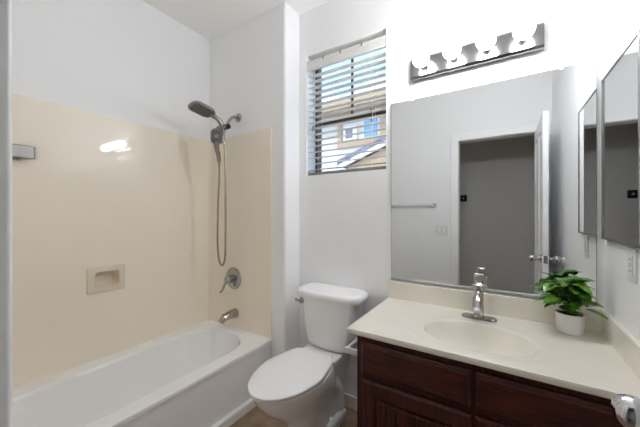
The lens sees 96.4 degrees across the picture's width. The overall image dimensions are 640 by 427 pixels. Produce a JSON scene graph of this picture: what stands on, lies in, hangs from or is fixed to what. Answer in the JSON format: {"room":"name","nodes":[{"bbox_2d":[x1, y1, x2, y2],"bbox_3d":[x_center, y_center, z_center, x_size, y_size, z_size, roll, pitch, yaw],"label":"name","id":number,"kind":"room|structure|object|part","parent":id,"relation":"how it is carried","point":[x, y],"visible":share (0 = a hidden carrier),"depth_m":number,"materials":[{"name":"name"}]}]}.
{"room":"bathroom","nodes":[
{"label":"bathroom","id":0,"kind":"room"},
{"bbox_2d":[12,0,209,140],"bbox_3d":[-1.325,-0.094,1.914,0.120,2.738,1.915,0,0,33],"label":"wall","id":1,"kind":"structure","parent":0,"point":[128,60],"depth_m":1.82,"materials":[{"name":"white paint"}]},
{"bbox_2d":[142,0,329,39],"bbox_3d":[-0.258,-1.513,0.523,3.800,0.100,3.200,0,0,33],"label":"ceiling","id":2,"kind":"structure","parent":0,"point":[210,19],"depth_m":2.06,"materials":[{"name":"white paint"}]},
{"bbox_2d":[210,2,298,357],"bbox_3d":[-0.542,-0.094,2.263,0.820,2.738,0.160,0,0,33],"label":"wall","id":3,"kind":"structure","parent":0,"point":[254,64],"depth_m":2.06,"materials":[{"name":"white paint"}]},
{"bbox_2d":[188,101,241,142],"bbox_3d":[-0.746,-0.646,2.061,0.130,0.264,0.400,0,0,33],"label":"shower fixture","id":4,"kind":"object","parent":3,"relation":"attached to","point":[198,107],"visible":0.98,"depth_m":2.02,"materials":[{"name":"silver metal"}]},
{"bbox_3d":[-0.672,-0.695,2.169,0.023,0.120,0.130,0,0,33],"label":"shower arm","id":5,"kind":"part","parent":4,"relation":"part of","materials":[{"name":"silver metal"}]},
{"bbox_2d":[230,406,356,426],"bbox_3d":[-0.258,1.325,0.523,3.800,0.100,3.200,0,0,33],"label":"floor","id":6,"kind":"structure","parent":0,"point":[255,417],"depth_m":1.76,"materials":[{"name":"tile"}]},
{"bbox_2d":[12,320,271,426],"bbox_3d":[-1.021,1.083,1.613,0.709,0.385,1.491,0,0,33],"label":"bathtub","id":7,"kind":"object","parent":6,"relation":"on","point":[197,375],"visible":0.84,"depth_m":1.68,"materials":[{"name":"white ceramic"}]},
{"bbox_2d":[12,92,271,389],"bbox_3d":[-1.035,0.145,1.608,0.699,1.510,1.475,0,0,33],"label":"tub surround","id":8,"kind":"object","parent":7,"relation":"on","point":[98,190],"visible":0.98,"depth_m":1.85,"materials":[{"name":"beige plastic"}]},
{"bbox_2d":[12,144,34,160],"bbox_3d":[-1.550,-0.307,1.393,0.050,0.074,0.227,0,0,33],"label":"wall ledge","id":9,"kind":"object","parent":8,"relation":"attached to","point":[19,152],"visible":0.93,"depth_m":1.44,"materials":[{"name":"silver metal"}]},
{"bbox_2d":[86,264,124,294],"bbox_3d":[-1.343,0.406,1.790,0.057,0.158,0.203,0,0,33],"label":"soap dish","id":10,"kind":"object","parent":8,"relation":"attached to","point":[112,277],"visible":1,"depth_m":1.79,"materials":[{"name":"beige ceramic"}]},
{"bbox_2d":[211,128,226,265],"bbox_3d":[-0.739,-0.107,2.106,0.096,1.012,0.127,0,0,4],"label":"shower","id":11,"kind":"object","parent":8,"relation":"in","point":[216,134],"visible":1,"depth_m":2.11,"materials":[{"name":"silver metal"}]},
{"bbox_3d":[-0.752,-0.452,2.094,0.043,0.151,0.069,0,0,2],"label":"handle","id":12,"kind":"part","parent":11,"relation":"part of","materials":[{"name":"silver metal"}]},
{"bbox_2d":[219,308,238,323],"bbox_3d":[-0.701,0.782,2.173,0.072,0.086,0.149,0,0,33],"label":"tub spout","id":13,"kind":"object","parent":8,"relation":"attached to","point":[233,313],"visible":1,"depth_m":2.16,"materials":[{"name":"silver metal"}]},
{"bbox_2d":[220,267,240,292],"bbox_3d":[-0.703,0.517,2.207,0.172,0.190,0.093,0,0,33],"label":"shower valve","id":14,"kind":"object","parent":8,"relation":"attached to","point":[232,278],"visible":1,"depth_m":2.21,"materials":[{"name":"silver metal"}]},
{"bbox_3d":[-0.635,0.142,2.223,0.691,1.505,0.008,0,0,33],"label":"panel","id":15,"kind":"part","parent":8,"relation":"part of","materials":[{"name":"beige plastic"}]},
{"bbox_2d":[248,283,368,426],"bbox_3d":[-0.072,0.880,1.602,0.460,0.795,0.748,0,0,33],"label":"toilet","id":16,"kind":"object","parent":6,"relation":"on","point":[298,387],"visible":0.97,"depth_m":1.64,"materials":[{"name":"white porcelain"}]},
{"bbox_3d":[-0.156,0.860,1.517,0.348,0.016,0.494,0,0,33],"label":"seat","id":17,"kind":"part","parent":16,"relation":"part of","materials":[{"name":"white plastic"}]},
{"bbox_3d":[-0.158,0.836,1.513,0.358,0.026,0.506,0,0,33],"label":"seat lid","id":18,"kind":"part","parent":16,"relation":"part of","materials":[{"name":"white plastic"}]},
{"bbox_3d":[-0.129,0.563,1.858,0.061,0.040,0.037,0,0,33],"label":"flush lever","id":19,"kind":"part","parent":16,"relation":"part of","materials":[{"name":"silver metal"}]},
{"bbox_3d":[0.072,0.690,1.825,0.400,0.320,0.197,0,0,33],"label":"tank","id":20,"kind":"part","parent":16,"relation":"part of","materials":[{"name":"white ceramic"}]},
{"bbox_3d":[0.068,0.506,1.819,0.460,0.049,0.230,0,0,33],"label":"tank lid","id":21,"kind":"part","parent":16,"relation":"part of","materials":[{"name":"white ceramic"}]},
{"bbox_2d":[357,335,621,426],"bbox_3d":[0.685,0.903,1.237,0.910,0.744,0.553,0,0,33],"label":"vanity cabinet","id":22,"kind":"object","parent":6,"relation":"on","point":[398,386],"visible":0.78,"depth_m":1.04,"materials":[{"name":"brown wood"}]},
{"bbox_2d":[344,337,356,355],"bbox_3d":[0.194,0.649,1.397,0.096,0.048,0.170,0,0,33],"label":"paper holder","id":23,"kind":"object","parent":22,"relation":"attached to","point":[348,349],"visible":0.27,"depth_m":1.35,"materials":[{"name":"white plastic"}]},
{"bbox_3d":[0.159,0.649,1.342,0.095,0.048,0.040,0,0,33],"label":"arm","id":24,"kind":"part","parent":23,"relation":"part of","materials":[{"name":"white plastic"}]},
{"bbox_3d":[0.358,0.927,1.126,0.274,0.281,0.010,0,0,33],"label":"door panel","id":25,"kind":"part","parent":22,"relation":"part of","materials":[{"name":"brown wood"}]},
{"bbox_3d":[0.357,0.625,1.131,0.423,0.133,0.020,0,0,33],"label":"drawer","id":26,"kind":"part","parent":22,"relation":"part of","materials":[{"name":"brown wood"}]},
{"bbox_3d":[0.360,0.927,1.129,0.418,0.425,0.020,0,0,33],"label":"cabinet door","id":27,"kind":"part","parent":22,"relation":"part of","materials":[{"name":"brown wood"}]},
{"bbox_2d":[346,280,639,399],"bbox_3d":[0.669,0.520,1.246,0.952,0.233,0.560,0,0,33],"label":"countertop","id":28,"kind":"structure","parent":22,"relation":"on","point":[525,341],"depth_m":1.20,"materials":[{"name":"stone"}]},
{"bbox_2d":[461,273,496,321],"bbox_3d":[0.737,0.399,1.334,0.152,0.212,0.176,0,0,33],"label":"faucet","id":29,"kind":"object","parent":28,"relation":"on","point":[478,297],"visible":1,"depth_m":1.36,"materials":[{"name":"silver metal"}]},
{"bbox_3d":[0.729,0.399,1.321,0.038,0.076,0.128,0,0,33],"label":"spout","id":30,"kind":"part","parent":29,"relation":"part of","materials":[{"name":"silver metal"}]},
{"bbox_3d":[0.772,0.318,1.389,0.042,0.050,0.030,0,0,33],"label":"lever handle","id":31,"kind":"part","parent":29,"relation":"part of","materials":[{"name":"silver metal"}]},
{"bbox_3d":[0.768,0.499,1.382,0.152,0.011,0.054,0,0,33],"label":"plate","id":32,"kind":"part","parent":29,"relation":"part of","materials":[{"name":"silver metal"}]},
{"bbox_2d":[534,276,607,335],"bbox_3d":[1.045,0.386,1.200,0.242,0.239,0.180,0,0,33],"label":"potted plant","id":33,"kind":"object","parent":28,"relation":"on","point":[569,321],"visible":1,"depth_m":1.19,"materials":[{"name":"green plant"}]},
{"bbox_3d":[1.064,0.464,1.218,0.097,0.083,0.097,0,0,33],"label":"pot","id":34,"kind":"part","parent":33,"relation":"part of","materials":[{"name":"white ceramic"}]},
{"bbox_3d":[0.727,0.927,0.894,0.425,0.425,0.020,0,0,33],"label":"cabinet door","id":35,"kind":"part","parent":22,"relation":"part of","materials":[{"name":"brown wood"}]},
{"bbox_3d":[0.727,0.625,0.894,0.424,0.133,0.020,0,0,33],"label":"drawer","id":36,"kind":"part","parent":22,"relation":"part of","materials":[{"name":"brown wood"}]},
{"bbox_2d":[299,0,604,396],"bbox_3d":[0.232,-0.094,1.956,2.454,2.738,0.160,0,0,33],"label":"wall","id":37,"kind":"structure","parent":0,"point":[345,218],"depth_m":1.76,"materials":[{"name":"white paint"}]},
{"bbox_2d":[344,392,356,410],"bbox_3d":[0.148,1.232,1.907,0.725,0.085,0.013,0,0,33],"label":"baseboard","id":38,"kind":"structure","parent":37,"relation":"attached to","point":[350,401],"depth_m":1.87,"materials":[{"name":"white paint"}]},
{"bbox_2d":[316,58,385,171],"bbox_3d":[0.220,-0.705,2.014,0.596,0.864,0.064,0,0,33],"label":"window","id":39,"kind":"structure","parent":37,"relation":"in","point":[319,160],"depth_m":2.15,"materials":[{"name":"brown metal"}]},
{"bbox_3d":[0.226,-0.705,2.025,0.596,0.864,0.040,0,0,33],"label":"frame","id":40,"kind":"part","parent":39,"relation":"part of","materials":[{"name":"brown metal"}]},
{"bbox_2d":[307,35,385,175],"bbox_3d":[0.169,-0.687,1.936,0.590,0.824,0.067,0,0,33],"label":"window blind","id":41,"kind":"object","parent":39,"relation":"attached to","point":[379,43],"visible":0.88,"depth_m":1.91,"materials":[{"name":"white plastic"}]},
{"bbox_3d":[0.173,-0.285,1.941,0.584,0.020,0.050,0,0,33],"label":"rail","id":42,"kind":"part","parent":41,"relation":"part of","materials":[{"name":"grey plastic"}]},
{"bbox_3d":[0.173,-1.071,1.942,0.588,0.043,0.050,0,0,33],"label":"head rail","id":43,"kind":"part","parent":41,"relation":"part of","materials":[{"name":"white plastic"}]},
{"bbox_3d":[0.345,-0.670,1.830,0.002,0.770,0.054,0,0,33],"label":"ladder cord","id":44,"kind":"part","parent":41,"relation":"part of","materials":[{"name":"white fabric"}]},
{"bbox_3d":[0.226,-0.677,2.025,0.536,0.034,0.032,0,0,33],"label":"meeting rail","id":45,"kind":"part","parent":39,"relation":"part of","materials":[{"name":"brown metal"}]},
{"bbox_2d":[411,19,543,81],"bbox_3d":[0.748,-0.820,1.432,0.602,0.117,0.162,0,0,33],"label":"vanity light","id":46,"kind":"object","parent":37,"relation":"attached to","point":[527,37],"visible":1,"depth_m":1.41,"materials":[{"name":"silver metal"}]},
{"bbox_3d":[0.538,-0.822,1.523,0.083,0.083,0.088,0,0,33],"label":"bulb","id":47,"kind":"part","parent":46,"relation":"part of","materials":[{"name":"white glass"}]},
{"bbox_2d":[420,61,429,69],"bbox_3d":[0.569,-0.822,1.571,0.054,0.054,0.040,0,0,33],"label":"socket","id":48,"kind":"object","parent":46,"relation":"attached to","point":[427,67],"depth_m":1.57,"materials":[{"name":"metal"}]},
{"bbox_3d":[0.664,-0.822,1.441,0.083,0.083,0.088,0,0,33],"label":"bulb","id":49,"kind":"part","parent":46,"relation":"part of","materials":[{"name":"white glass"}]},
{"bbox_2d":[449,54,459,62],"bbox_3d":[0.696,-0.822,1.490,0.054,0.054,0.040,0,0,33],"label":"socket","id":50,"kind":"object","parent":46,"relation":"attached to","point":[456,60],"depth_m":1.49,"materials":[{"name":"metal"}]},
{"bbox_3d":[0.790,-0.822,1.361,0.083,0.083,0.088,0,0,33],"label":"bulb","id":51,"kind":"part","parent":46,"relation":"part of","materials":[{"name":"white glass"}]},
{"bbox_2d":[481,46,492,53],"bbox_3d":[0.821,-0.822,1.409,0.054,0.054,0.040,0,0,33],"label":"socket","id":52,"kind":"object","parent":46,"relation":"attached to","point":[490,51],"depth_m":1.41,"materials":[{"name":"metal"}]},
{"bbox_2d":[516,37,529,44],"bbox_3d":[0.945,-0.822,1.329,0.054,0.054,0.040,0,0,33],"label":"socket","id":53,"kind":"object","parent":46,"relation":"attached to","point":[527,41],"depth_m":1.34,"materials":[{"name":"metal"}]},
{"bbox_3d":[0.913,-0.822,1.281,0.083,0.083,0.088,0,0,33],"label":"bulb","id":54,"kind":"part","parent":46,"relation":"part of","materials":[{"name":"white glass"}]},
{"bbox_2d":[391,60,596,305],"bbox_3d":[0.811,-0.137,1.479,0.910,1.072,0.012,0,0,33],"label":"wall mirror","id":55,"kind":"object","parent":37,"relation":"attached to","point":[497,180],"visible":0.84,"depth_m":1.43,"materials":[{"name":"grey mirror"}]},
{"bbox_2d":[388,280,605,331],"bbox_3d":[0.814,0.455,1.474,0.951,0.101,0.020,0,0,33],"label":"backsplash","id":56,"kind":"structure","parent":37,"relation":"attached to","point":[496,304],"depth_m":1.43,"materials":[{"name":"stone"}]},
{"bbox_2d":[605,0,639,340],"bbox_3d":[0.840,-0.094,0.521,0.120,2.738,1.915,0,0,33],"label":"wall","id":57,"kind":"structure","parent":0,"point":[622,17],"depth_m":1.07,"materials":[{"name":"white paint"}]},
{"bbox_2d":[601,29,639,248],"bbox_3d":[1.087,-0.227,1.034,0.019,0.668,0.401,0,0,33],"label":"medicine cabinet","id":58,"kind":"object","parent":57,"relation":"attached to","point":[620,87],"visible":1,"depth_m":1.01,"materials":[{"name":"silver metal"}]},
{"bbox_2d":[627,247,637,283],"bbox_3d":[1.042,0.172,0.957,0.010,0.115,0.074,0,0,33],"label":"wall outlet","id":59,"kind":"object","parent":57,"relation":"attached to","point":[632,253],"visible":1,"depth_m":0.94,"materials":[{"name":"white plastic"}]},
{"bbox_2d":[628,254,632,275],"bbox_3d":[1.041,0.172,0.958,0.004,0.069,0.034,0,0,33],"label":"receptacle","id":60,"kind":"object","parent":59,"relation":"attached to","point":[630,256],"depth_m":0.95,"materials":[{"name":"grey plastic"}]},
{"bbox_2d":[611,394,639,426],"bbox_3d":[0.435,0.261,0.208,0.194,2.005,0.680,0,0,33],"label":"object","id":61,"kind":"structure","parent":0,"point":[625,408],"depth_m":0.47,"materials":[{"name":"silver metal"}]},
{"bbox_3d":[-0.728,-0.094,0.463,2.454,2.738,0.120,0,0,33],"label":"wall","id":62,"kind":"structure","parent":0,"visible":0},
{"bbox_2d":[0,0,11,426],"bbox_3d":[-0.027,0.224,0.093,0.804,2.103,0.018,0,0,33],"label":"trim","id":63,"kind":"structure","parent":62,"relation":"attached to","point":[5,5],"depth_m":0.27,"materials":[{"name":"white paint"}]},
{"label":"outside","id":64,"kind":"structure","parent":0,"visible":0},
{"bbox_3d":[8.392,1.475,19.512,43.000,0.200,38.100,0,0,33],"label":"ground","id":65,"kind":"structure","parent":64,"visible":0},
{"bbox_2d":[322,90,385,171],"bbox_3d":[1.907,-1.100,9.433,12.000,4.750,6.070,0,0,33],"label":"house","id":66,"kind":"structure","parent":65,"relation":"on","point":[383,132],"depth_m":6.94,"materials":[{"name":"beige paint"}]},
{"bbox_3d":[1.563,-2.105,6.699,2.620,0.840,0.080,0,0,33],"label":"wall trim","id":67,"kind":"part","parent":66,"relation":"part of","materials":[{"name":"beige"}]}
]}

